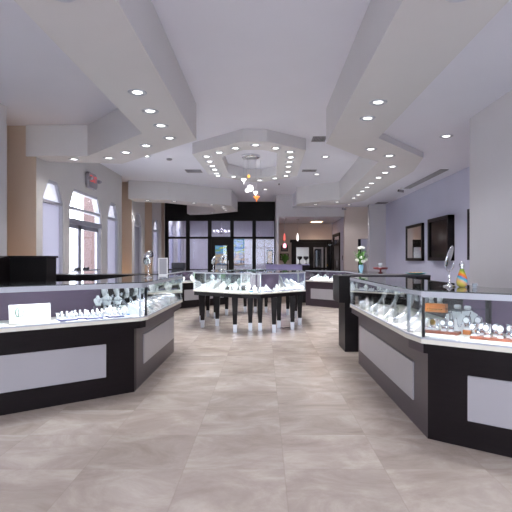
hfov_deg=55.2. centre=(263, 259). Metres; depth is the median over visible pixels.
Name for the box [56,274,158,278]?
countertop
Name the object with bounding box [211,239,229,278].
door
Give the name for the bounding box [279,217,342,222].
ceiling
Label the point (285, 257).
potted plant
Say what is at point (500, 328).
watch
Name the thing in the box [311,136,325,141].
ceiling vent
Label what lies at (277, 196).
wall
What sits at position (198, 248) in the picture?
wall
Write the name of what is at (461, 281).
perfume bottle
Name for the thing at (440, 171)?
ceiling vent
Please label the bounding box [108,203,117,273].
window
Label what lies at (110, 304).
shelf
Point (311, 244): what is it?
door
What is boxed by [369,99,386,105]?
recessed light
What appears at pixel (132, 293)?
shelf
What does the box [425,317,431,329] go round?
watch
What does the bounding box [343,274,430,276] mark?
countertop
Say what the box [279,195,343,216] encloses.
trim
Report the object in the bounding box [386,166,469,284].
wall
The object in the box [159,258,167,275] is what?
stand
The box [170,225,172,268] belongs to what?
window
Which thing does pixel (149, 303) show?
ramp
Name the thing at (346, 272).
display case
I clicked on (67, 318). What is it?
display
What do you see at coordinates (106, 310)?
tray
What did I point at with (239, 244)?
painting
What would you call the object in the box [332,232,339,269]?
door
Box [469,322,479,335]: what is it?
watch
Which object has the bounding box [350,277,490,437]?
display case
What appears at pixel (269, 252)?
picture
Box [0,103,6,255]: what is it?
wall
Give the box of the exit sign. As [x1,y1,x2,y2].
[85,172,101,189]
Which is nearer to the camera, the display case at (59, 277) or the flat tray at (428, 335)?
the flat tray at (428, 335)
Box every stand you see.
[123,308,128,315]
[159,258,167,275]
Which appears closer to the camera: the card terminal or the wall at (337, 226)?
the card terminal
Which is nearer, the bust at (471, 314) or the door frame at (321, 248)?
the bust at (471, 314)
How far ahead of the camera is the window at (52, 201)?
8.55 m
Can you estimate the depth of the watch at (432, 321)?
3.69 m
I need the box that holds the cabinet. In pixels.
[0,256,57,282]
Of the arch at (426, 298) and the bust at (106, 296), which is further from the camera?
the bust at (106, 296)
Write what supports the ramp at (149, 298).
on the display case at (155, 341)
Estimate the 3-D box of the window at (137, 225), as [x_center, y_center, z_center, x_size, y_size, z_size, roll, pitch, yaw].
[-3.670,-0.270,14.050,0.080,2.180,0.900,0,0,0]
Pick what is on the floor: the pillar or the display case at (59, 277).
the display case at (59, 277)
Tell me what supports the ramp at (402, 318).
on the flat tray at (387, 319)
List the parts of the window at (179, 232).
pane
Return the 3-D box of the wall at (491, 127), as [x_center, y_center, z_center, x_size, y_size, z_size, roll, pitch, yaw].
[3.225,-0.425,1.480,1.450,3.390,8.960,0,0,0]
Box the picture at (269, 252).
[268,251,271,262]
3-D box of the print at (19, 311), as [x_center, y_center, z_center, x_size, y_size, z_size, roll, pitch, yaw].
[-2.066,0.439,4.139,0.071,0.091,0.019,0,0,-39]
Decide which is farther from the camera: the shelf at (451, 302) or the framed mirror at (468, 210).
the framed mirror at (468, 210)
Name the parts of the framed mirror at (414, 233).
glass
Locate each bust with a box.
[94,296,101,305]
[101,289,107,296]
[102,294,111,304]
[113,289,119,294]
[114,295,121,303]
[220,281,226,289]
[232,282,238,290]
[245,282,250,291]
[446,304,460,320]
[454,313,464,332]
[456,306,477,322]
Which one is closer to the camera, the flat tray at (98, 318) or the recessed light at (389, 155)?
the flat tray at (98, 318)
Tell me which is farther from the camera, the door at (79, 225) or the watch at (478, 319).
the door at (79, 225)
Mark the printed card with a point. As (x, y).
(25, 313)
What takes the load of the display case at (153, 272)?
on the floor
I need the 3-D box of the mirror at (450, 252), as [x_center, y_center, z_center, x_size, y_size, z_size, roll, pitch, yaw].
[1.460,0.048,3.860,0.093,0.322,0.105,0,0,13]
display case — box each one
[0,280,147,415]
[56,274,158,309]
[91,275,182,389]
[134,271,182,311]
[168,270,230,308]
[193,269,305,332]
[305,270,358,307]
[345,271,393,273]
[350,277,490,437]
[421,287,511,457]
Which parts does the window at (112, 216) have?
pane, pane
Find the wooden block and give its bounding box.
[463,329,471,334]
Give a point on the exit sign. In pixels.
(91, 182)
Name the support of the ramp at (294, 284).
on the display case at (259, 279)
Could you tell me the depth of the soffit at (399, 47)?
4.47 m
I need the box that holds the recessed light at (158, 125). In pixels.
[153,123,168,127]
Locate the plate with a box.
[405,272,424,274]
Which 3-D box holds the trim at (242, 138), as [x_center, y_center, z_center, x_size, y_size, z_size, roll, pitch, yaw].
[-0.273,-2.019,10.005,2.055,0.199,4.190,0,0,0]
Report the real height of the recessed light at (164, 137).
0.012 m
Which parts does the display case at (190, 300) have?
panel, panel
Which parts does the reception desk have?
panel, post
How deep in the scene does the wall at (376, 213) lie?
15.20 m
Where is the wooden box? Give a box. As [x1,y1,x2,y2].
[425,303,447,312]
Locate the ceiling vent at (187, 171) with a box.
[185,170,202,172]
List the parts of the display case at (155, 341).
glass, post, panel, under trim, rail, rail, glass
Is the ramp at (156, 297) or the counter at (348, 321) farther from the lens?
the counter at (348, 321)
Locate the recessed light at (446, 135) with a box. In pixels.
[439,134,452,137]
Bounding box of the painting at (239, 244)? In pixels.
[215,239,244,264]
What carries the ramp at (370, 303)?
on the display case at (394, 357)
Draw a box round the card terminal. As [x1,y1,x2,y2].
[171,263,185,270]
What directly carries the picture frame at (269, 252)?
attached to the wall at (198, 248)
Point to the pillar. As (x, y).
(89, 237)
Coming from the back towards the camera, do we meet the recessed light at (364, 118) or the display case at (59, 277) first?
the display case at (59, 277)
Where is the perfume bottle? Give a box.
[456,261,467,286]
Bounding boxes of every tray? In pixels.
[16,320,57,325]
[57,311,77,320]
[61,318,99,321]
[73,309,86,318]
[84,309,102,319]
[95,308,107,316]
[102,316,132,318]
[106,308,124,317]
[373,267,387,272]
[379,317,405,322]
[392,324,412,330]
[421,333,464,340]
[425,329,460,335]
[470,335,511,342]
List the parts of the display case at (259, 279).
glass, leg, leg, leg, glass, leg, leg, leg, rail, glass, leg, panel, leg, leg, panel, leg, leg, leg, leg, leg, glass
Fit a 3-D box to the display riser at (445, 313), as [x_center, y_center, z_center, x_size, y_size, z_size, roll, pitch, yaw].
[1.358,0.480,3.916,0.240,0.138,0.120,0,0,39]
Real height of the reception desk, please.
1.140 m
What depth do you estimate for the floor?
3.34 m
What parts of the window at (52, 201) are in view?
pane, pane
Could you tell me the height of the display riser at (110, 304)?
0.099 m
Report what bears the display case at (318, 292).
on the floor
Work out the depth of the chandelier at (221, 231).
19.77 m
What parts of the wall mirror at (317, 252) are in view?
glass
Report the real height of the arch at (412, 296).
0.244 m
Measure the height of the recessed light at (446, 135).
0.012 m
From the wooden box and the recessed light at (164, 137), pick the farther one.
the recessed light at (164, 137)
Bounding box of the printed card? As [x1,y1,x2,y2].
[9,303,50,323]
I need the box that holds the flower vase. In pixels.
[353,246,368,271]
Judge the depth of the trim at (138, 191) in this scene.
13.81 m
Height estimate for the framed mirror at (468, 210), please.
0.930 m
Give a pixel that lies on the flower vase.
(360, 259)
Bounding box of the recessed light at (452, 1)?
[446,0,465,2]
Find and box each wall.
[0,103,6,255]
[7,126,183,273]
[165,202,274,289]
[184,221,272,278]
[273,195,278,263]
[279,223,331,263]
[296,247,308,263]
[332,218,342,269]
[343,210,367,269]
[358,239,360,269]
[361,239,367,270]
[368,205,385,272]
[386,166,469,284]
[470,90,511,287]
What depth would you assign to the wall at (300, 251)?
21.60 m
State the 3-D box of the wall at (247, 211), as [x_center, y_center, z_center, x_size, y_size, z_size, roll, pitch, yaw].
[-1.546,-0.425,17.860,4.109,3.390,0.120,0,0,0]
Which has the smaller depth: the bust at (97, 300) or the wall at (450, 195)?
the bust at (97, 300)
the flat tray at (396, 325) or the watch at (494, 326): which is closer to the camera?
the watch at (494, 326)
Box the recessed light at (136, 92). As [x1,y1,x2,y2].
[128,89,146,95]
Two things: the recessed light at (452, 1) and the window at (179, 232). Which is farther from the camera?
the window at (179, 232)
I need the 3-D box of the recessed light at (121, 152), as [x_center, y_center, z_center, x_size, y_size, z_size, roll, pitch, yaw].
[-2.090,-1.624,7.420,0.184,0.012,0.184,0,0,0]
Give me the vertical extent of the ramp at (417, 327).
0.092 m
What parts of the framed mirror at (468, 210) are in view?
glass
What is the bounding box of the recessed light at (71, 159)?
[68,158,79,160]
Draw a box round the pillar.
[84,197,94,273]
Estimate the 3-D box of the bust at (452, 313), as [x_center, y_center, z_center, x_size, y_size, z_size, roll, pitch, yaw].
[1.536,0.453,3.907,0.176,0.192,0.096,0,0,39]
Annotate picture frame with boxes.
[267,250,272,263]
[281,245,287,250]
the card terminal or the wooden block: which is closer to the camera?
the wooden block
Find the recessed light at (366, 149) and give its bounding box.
[364,148,376,150]
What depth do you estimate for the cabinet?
6.40 m
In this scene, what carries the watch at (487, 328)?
on the wooden tray at (480, 337)
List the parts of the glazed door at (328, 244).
pane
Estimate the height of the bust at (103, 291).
0.140 m
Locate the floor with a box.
[0,296,511,511]
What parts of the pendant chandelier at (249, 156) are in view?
pendant shade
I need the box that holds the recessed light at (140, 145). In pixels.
[139,144,152,147]
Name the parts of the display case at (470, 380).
rail, rail, under trim, glass, panel, panel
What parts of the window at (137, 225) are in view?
pane, pane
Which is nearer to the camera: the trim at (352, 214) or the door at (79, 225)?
the door at (79, 225)
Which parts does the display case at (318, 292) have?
panel, under trim, panel, rail, panel, glass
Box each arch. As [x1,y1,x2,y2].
[374,288,386,305]
[388,291,399,309]
[397,294,414,316]
[410,297,427,318]
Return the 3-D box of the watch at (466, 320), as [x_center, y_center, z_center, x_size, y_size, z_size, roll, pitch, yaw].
[1.501,0.462,3.615,0.051,0.100,0.082,0,0,39]
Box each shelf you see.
[91,288,159,300]
[93,304,123,306]
[378,290,482,311]
[419,310,448,313]
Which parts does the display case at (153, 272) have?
glass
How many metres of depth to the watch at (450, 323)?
3.60 m
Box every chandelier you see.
[213,221,229,234]
[241,153,260,201]
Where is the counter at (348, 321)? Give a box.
[333,274,430,351]
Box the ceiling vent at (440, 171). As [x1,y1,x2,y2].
[404,169,448,188]
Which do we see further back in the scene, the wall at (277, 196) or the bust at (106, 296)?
the wall at (277, 196)
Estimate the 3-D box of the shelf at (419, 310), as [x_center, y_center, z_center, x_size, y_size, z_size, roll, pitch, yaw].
[1.358,0.415,3.916,0.240,0.008,0.120,0,0,39]
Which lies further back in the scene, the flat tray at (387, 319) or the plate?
the plate
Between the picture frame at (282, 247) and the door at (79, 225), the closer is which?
the door at (79, 225)
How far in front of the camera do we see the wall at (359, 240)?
17.20 m
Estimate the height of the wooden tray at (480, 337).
0.020 m
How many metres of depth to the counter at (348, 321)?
6.78 m
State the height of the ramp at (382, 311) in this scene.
0.092 m
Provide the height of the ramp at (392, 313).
0.092 m
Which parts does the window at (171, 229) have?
pane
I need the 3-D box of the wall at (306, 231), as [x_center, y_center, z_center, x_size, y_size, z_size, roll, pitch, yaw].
[1.690,-0.070,18.975,2.420,2.680,0.150,0,0,0]
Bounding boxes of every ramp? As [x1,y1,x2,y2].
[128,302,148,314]
[135,299,154,311]
[141,298,159,309]
[147,296,161,307]
[152,294,161,302]
[196,283,206,289]
[293,282,303,289]
[366,300,373,307]
[367,302,380,310]
[374,305,387,314]
[383,309,396,316]
[391,312,406,322]
[401,316,417,326]
[410,319,425,332]
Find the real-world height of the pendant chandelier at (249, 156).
0.949 m
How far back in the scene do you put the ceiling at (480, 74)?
5.49 m
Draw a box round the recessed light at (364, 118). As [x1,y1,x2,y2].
[359,116,375,120]
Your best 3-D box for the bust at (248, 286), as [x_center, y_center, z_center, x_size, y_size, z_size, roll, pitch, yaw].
[-0.286,0.476,8.709,0.083,0.166,0.152,0,0,-34]
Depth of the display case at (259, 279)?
9.11 m
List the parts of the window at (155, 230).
pane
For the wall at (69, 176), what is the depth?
9.02 m
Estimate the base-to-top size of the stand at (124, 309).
0.072 m
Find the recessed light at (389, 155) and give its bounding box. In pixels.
[383,154,394,157]
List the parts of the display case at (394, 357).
glass, rail, rail, panel, under trim, post, glass, post, panel, panel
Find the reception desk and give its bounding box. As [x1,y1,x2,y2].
[265,264,309,302]
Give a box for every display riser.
[93,304,123,309]
[418,310,449,321]
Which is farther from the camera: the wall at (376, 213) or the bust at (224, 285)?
the wall at (376, 213)
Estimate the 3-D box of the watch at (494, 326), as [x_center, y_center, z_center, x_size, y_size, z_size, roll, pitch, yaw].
[1.611,0.483,3.399,0.047,0.092,0.076,0,0,36]
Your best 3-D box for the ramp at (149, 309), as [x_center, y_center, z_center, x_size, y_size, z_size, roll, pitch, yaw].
[-1.260,0.483,5.180,0.200,0.132,0.070,0,0,6]
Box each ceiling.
[0,0,370,201]
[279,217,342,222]
[292,0,511,206]
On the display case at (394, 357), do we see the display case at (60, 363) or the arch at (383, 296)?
the arch at (383, 296)
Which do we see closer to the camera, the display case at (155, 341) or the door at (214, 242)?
the display case at (155, 341)
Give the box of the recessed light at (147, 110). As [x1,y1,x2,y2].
[142,108,158,113]
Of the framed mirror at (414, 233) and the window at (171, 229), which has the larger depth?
the window at (171, 229)
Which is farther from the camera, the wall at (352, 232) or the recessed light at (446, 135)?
the wall at (352, 232)
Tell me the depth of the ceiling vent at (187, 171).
11.69 m
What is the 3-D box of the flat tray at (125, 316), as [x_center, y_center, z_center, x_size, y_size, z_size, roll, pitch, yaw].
[-1.395,0.542,4.629,0.270,0.014,0.162,0,0,-39]
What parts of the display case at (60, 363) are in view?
panel, panel, under trim, glass, rail, rail, post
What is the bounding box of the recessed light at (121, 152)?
[120,151,131,153]
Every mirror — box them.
[143,250,152,277]
[219,255,224,269]
[314,249,320,267]
[406,223,423,260]
[443,246,455,286]
[467,209,469,259]
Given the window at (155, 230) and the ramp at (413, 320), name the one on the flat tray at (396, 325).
the ramp at (413, 320)
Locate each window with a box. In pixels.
[43,180,62,273]
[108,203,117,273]
[134,212,140,272]
[153,219,157,270]
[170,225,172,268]
[178,228,180,262]
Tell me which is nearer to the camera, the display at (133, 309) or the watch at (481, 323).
the watch at (481, 323)
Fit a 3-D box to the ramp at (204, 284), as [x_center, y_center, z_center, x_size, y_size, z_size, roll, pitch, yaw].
[-1.191,0.493,9.341,0.200,0.132,0.070,0,0,13]
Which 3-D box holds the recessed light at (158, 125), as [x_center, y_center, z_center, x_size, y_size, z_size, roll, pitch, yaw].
[-1.250,-1.624,5.940,0.184,0.012,0.184,0,0,0]
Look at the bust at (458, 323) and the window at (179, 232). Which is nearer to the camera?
the bust at (458, 323)
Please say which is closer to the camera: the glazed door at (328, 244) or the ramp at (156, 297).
the ramp at (156, 297)
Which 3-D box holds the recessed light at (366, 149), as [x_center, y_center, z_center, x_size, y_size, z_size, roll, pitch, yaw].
[1.570,-1.624,7.200,0.184,0.012,0.184,0,0,0]
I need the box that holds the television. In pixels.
[427,215,454,260]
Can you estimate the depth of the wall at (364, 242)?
16.41 m
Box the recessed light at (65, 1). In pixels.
[56,0,75,2]
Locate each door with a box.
[70,189,101,273]
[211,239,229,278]
[290,240,331,269]
[326,242,331,269]
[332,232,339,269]
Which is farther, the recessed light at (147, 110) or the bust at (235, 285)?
the bust at (235, 285)
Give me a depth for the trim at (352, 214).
15.93 m
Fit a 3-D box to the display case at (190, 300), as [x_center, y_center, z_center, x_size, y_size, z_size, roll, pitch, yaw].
[-1.821,0.775,13.540,0.600,0.990,2.007,0,0,40]
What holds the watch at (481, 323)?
on the wooden tray at (480, 337)
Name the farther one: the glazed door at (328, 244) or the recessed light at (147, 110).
the glazed door at (328, 244)
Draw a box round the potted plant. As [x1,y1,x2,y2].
[279,254,290,263]
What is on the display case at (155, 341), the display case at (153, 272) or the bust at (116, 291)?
the bust at (116, 291)
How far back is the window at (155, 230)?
16.59 m
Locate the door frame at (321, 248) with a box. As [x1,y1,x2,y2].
[314,247,322,267]
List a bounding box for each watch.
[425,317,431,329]
[430,318,438,329]
[440,319,447,330]
[447,319,454,331]
[462,316,470,329]
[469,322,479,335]
[474,316,482,329]
[477,322,485,335]
[482,323,491,336]
[492,323,498,336]
[496,324,503,338]
[506,324,510,337]
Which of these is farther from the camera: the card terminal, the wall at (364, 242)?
the wall at (364, 242)
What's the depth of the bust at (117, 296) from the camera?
4.97 m
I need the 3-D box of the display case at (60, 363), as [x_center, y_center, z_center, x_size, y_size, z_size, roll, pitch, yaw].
[-2.397,0.740,4.066,2.843,1.060,0.620,0,0,-39]
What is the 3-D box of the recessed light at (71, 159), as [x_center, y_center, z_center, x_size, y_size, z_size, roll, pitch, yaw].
[-3.070,-1.624,7.920,0.184,0.012,0.184,0,0,0]
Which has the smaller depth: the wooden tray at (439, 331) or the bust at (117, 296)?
the wooden tray at (439, 331)
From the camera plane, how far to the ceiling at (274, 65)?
5.66 m
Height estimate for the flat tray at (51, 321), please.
0.016 m
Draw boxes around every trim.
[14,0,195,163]
[128,180,237,214]
[192,129,305,181]
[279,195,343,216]
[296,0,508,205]
[345,207,367,222]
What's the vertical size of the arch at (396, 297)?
0.244 m
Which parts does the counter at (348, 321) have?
panel, drawer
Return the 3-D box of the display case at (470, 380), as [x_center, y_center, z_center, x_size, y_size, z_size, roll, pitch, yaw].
[1.986,0.740,3.119,1.767,1.060,0.660,0,0,39]
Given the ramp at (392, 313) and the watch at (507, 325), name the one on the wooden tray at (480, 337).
the watch at (507, 325)
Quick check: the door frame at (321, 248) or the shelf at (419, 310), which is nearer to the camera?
the shelf at (419, 310)
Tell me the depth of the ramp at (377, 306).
5.24 m
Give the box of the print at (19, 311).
[15,307,23,316]
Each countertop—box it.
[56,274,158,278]
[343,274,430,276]
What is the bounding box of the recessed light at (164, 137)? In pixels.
[163,136,176,139]
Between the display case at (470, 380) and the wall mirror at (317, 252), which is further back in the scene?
the wall mirror at (317, 252)

